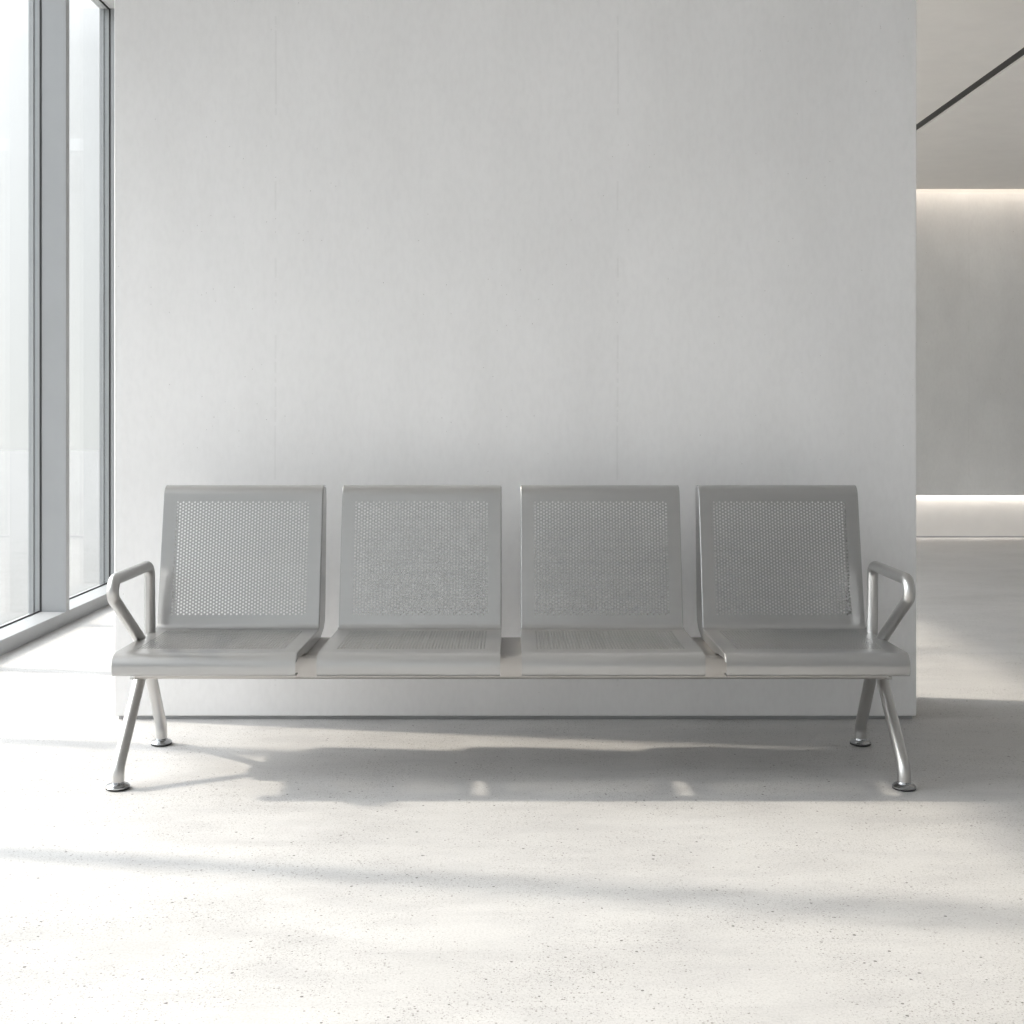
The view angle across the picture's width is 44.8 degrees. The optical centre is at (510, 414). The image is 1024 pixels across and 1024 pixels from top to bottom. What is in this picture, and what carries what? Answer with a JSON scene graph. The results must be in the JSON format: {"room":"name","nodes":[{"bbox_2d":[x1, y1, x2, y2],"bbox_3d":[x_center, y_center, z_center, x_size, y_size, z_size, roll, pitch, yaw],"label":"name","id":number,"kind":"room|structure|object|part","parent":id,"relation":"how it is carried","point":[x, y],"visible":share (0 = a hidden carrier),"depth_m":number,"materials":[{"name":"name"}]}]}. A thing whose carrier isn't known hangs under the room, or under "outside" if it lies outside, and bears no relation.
{"room":"waiting area","nodes":[
{"label":"waiting area","id":0,"kind":"room"},
{"bbox_2d":[0,538,1023,1023],"bbox_3d":[1.420,1.160,4.100,7.960,0.120,14.700,0,0,0],"label":"floor","id":1,"kind":"structure","parent":0,"point":[246,871],"depth_m":3.08,"materials":[{"name":"concrete"}]},
{"bbox_2d":[0,611,65,655],"bbox_3d":[-2.429,-0.705,5.939,0.198,3.690,1.123,0,0,0],"label":"window frame","id":2,"kind":"structure","parent":1,"relation":"on","point":[20,631],"depth_m":6.10,"materials":[{"name":"grey metal"}]},
{"bbox_2d":[28,0,113,624],"bbox_3d":[-2.429,-0.705,7.059,0.198,3.690,1.123,0,0,0],"label":"window frame","id":3,"kind":"structure","parent":1,"relation":"on","point":[48,20],"depth_m":6.50,"materials":[{"name":"grey metal"}]},
{"bbox_3d":[-2.429,1.085,7.085,0.198,0.110,1.070,0,0,0],"label":"sill","id":4,"kind":"part","parent":3,"relation":"part of","materials":[{"name":"grey metal"}]},
{"bbox_3d":[-2.429,-2.522,7.085,0.198,0.055,1.070,0,0,0],"label":"head rail","id":5,"kind":"part","parent":3,"relation":"part of","materials":[{"name":"metal"}]},
{"bbox_2d":[99,8,113,583],"bbox_3d":[-2.429,-0.705,8.178,0.198,3.690,1.123,0,0,0],"label":"window frame","id":6,"kind":"structure","parent":1,"relation":"on","point":[106,17],"depth_m":7.62,"materials":[{"name":"grey metal"}]},
{"bbox_2d":[105,485,916,791],"bbox_3d":[0.000,0.668,3.925,2.404,0.864,0.622,0,0,0],"label":"bench","id":7,"kind":"object","parent":1,"relation":"on","point":[192,646],"visible":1,"depth_m":4.08,"materials":[{"name":"metal"}]},
{"bbox_3d":[-1.156,0.939,3.759,0.040,0.287,0.253,0,0,0],"label":"leg","id":8,"kind":"part","parent":7,"relation":"part of","materials":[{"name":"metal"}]},
{"bbox_3d":[-1.166,0.603,3.821,0.036,0.274,0.410,0,0,0],"label":"armrest","id":9,"kind":"part","parent":7,"relation":"part of","materials":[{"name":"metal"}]},
{"bbox_3d":[-1.161,0.939,4.054,0.038,0.286,0.215,0,0,-4],"label":"leg","id":10,"kind":"part","parent":7,"relation":"part of","materials":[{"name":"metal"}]},
{"bbox_3d":[-0.896,0.729,3.839,0.535,0.067,0.451,0,0,0],"label":"seat","id":11,"kind":"part","parent":7,"relation":"part of","materials":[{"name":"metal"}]},
{"bbox_3d":[-0.896,0.467,4.148,0.529,0.461,0.169,0,0,0],"label":"backrest","id":12,"kind":"part","parent":7,"relation":"part of","materials":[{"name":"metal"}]},
{"bbox_3d":[-0.299,0.729,3.839,0.535,0.067,0.451,0,0,0],"label":"seat","id":13,"kind":"part","parent":7,"relation":"part of","materials":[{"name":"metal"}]},
{"bbox_3d":[-0.299,0.467,4.148,0.529,0.461,0.169,0,0,0],"label":"backrest","id":14,"kind":"part","parent":7,"relation":"part of","materials":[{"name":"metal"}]},
{"bbox_3d":[0.299,0.467,4.148,0.529,0.461,0.169,0,0,0],"label":"backrest","id":15,"kind":"part","parent":7,"relation":"part of","materials":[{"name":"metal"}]},
{"bbox_3d":[0.299,0.729,3.839,0.535,0.067,0.451,0,0,0],"label":"seat","id":16,"kind":"part","parent":7,"relation":"part of","materials":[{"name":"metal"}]},
{"bbox_3d":[0.896,0.467,4.148,0.529,0.461,0.169,0,0,0],"label":"backrest","id":17,"kind":"part","parent":7,"relation":"part of","materials":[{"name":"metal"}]},
{"bbox_3d":[0.896,0.729,3.839,0.535,0.067,0.451,0,0,0],"label":"seat","id":18,"kind":"part","parent":7,"relation":"part of","materials":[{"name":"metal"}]},
{"bbox_3d":[1.161,0.939,4.054,0.038,0.286,0.215,0,0,4],"label":"leg","id":19,"kind":"part","parent":7,"relation":"part of","materials":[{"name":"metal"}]},
{"bbox_3d":[1.166,0.603,3.821,0.036,0.274,0.410,0,0,0],"label":"armrest","id":20,"kind":"part","parent":7,"relation":"part of","materials":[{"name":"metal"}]},
{"bbox_3d":[1.156,0.939,3.759,0.040,0.287,0.253,0,0,0],"label":"leg","id":21,"kind":"part","parent":7,"relation":"part of","materials":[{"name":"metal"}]},
{"bbox_2d":[114,0,915,715],"bbox_3d":[0.015,-0.732,4.670,2.897,3.637,0.380,0,0,0],"label":"wall","id":22,"kind":"structure","parent":0,"point":[510,244],"depth_m":4.48,"materials":[{"name":"paint"}]},
{"bbox_2d":[119,716,911,718],"bbox_3d":[0.016,1.093,4.671,2.872,0.013,0.358,0,0,0],"label":"trim","id":23,"kind":"structure","parent":22,"relation":"attached to","point":[120,717],"depth_m":4.49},
{"bbox_2d":[916,0,1023,188],"bbox_3d":[3.200,-2.225,7.855,4.400,0.500,5.990,0,0,0],"label":"ceiling","id":24,"kind":"structure","parent":0,"point":[977,142],"depth_m":7.62,"materials":[{"name":"paint"}]},
{"bbox_2d":[916,48,1023,129],"bbox_3d":[2.792,-2.011,7.855,0.075,0.048,5.970,0,0,0],"label":"trim","id":25,"kind":"structure","parent":24,"relation":"attached to","point":[1020,53],"depth_m":7.53,"materials":[{"name":"black metal"}]},
{"bbox_2d":[916,189,1023,535],"bbox_3d":[1.550,-0.637,11.250,7.700,3.475,0.200,0,0,0],"label":"light","id":26,"kind":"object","parent":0,"point":[936,515],"depth_m":11.15,"materials":[{"name":"paint"}]},
{"bbox_2d":[916,193,1023,494],"bbox_3d":[1.545,-0.630,11.090,7.690,2.690,0.120,0,0,0],"label":"wall panel","id":27,"kind":"object","parent":26,"relation":"attached to","point":[970,246],"depth_m":11.03,"materials":[{"name":"grey concrete"}]},
{"bbox_2d":[916,536,1023,537],"bbox_3d":[1.550,1.093,11.143,7.700,0.014,0.015,0,0,0],"label":"baseboard","id":28,"kind":"structure","parent":26,"relation":"attached to","point":[916,536],"depth_m":11.13,"materials":[{"name":"white"}]},
{"label":"outside","id":29,"kind":"structure","parent":0,"visible":0},
{"bbox_2d":[0,450,98,624],"bbox_3d":[-21.280,1.200,7.500,37.440,0.120,65.000,0,0,0],"label":"ground","id":30,"kind":"structure","parent":29,"point":[83,464],"depth_m":12.69,"materials":[{"name":"white"}]}
]}

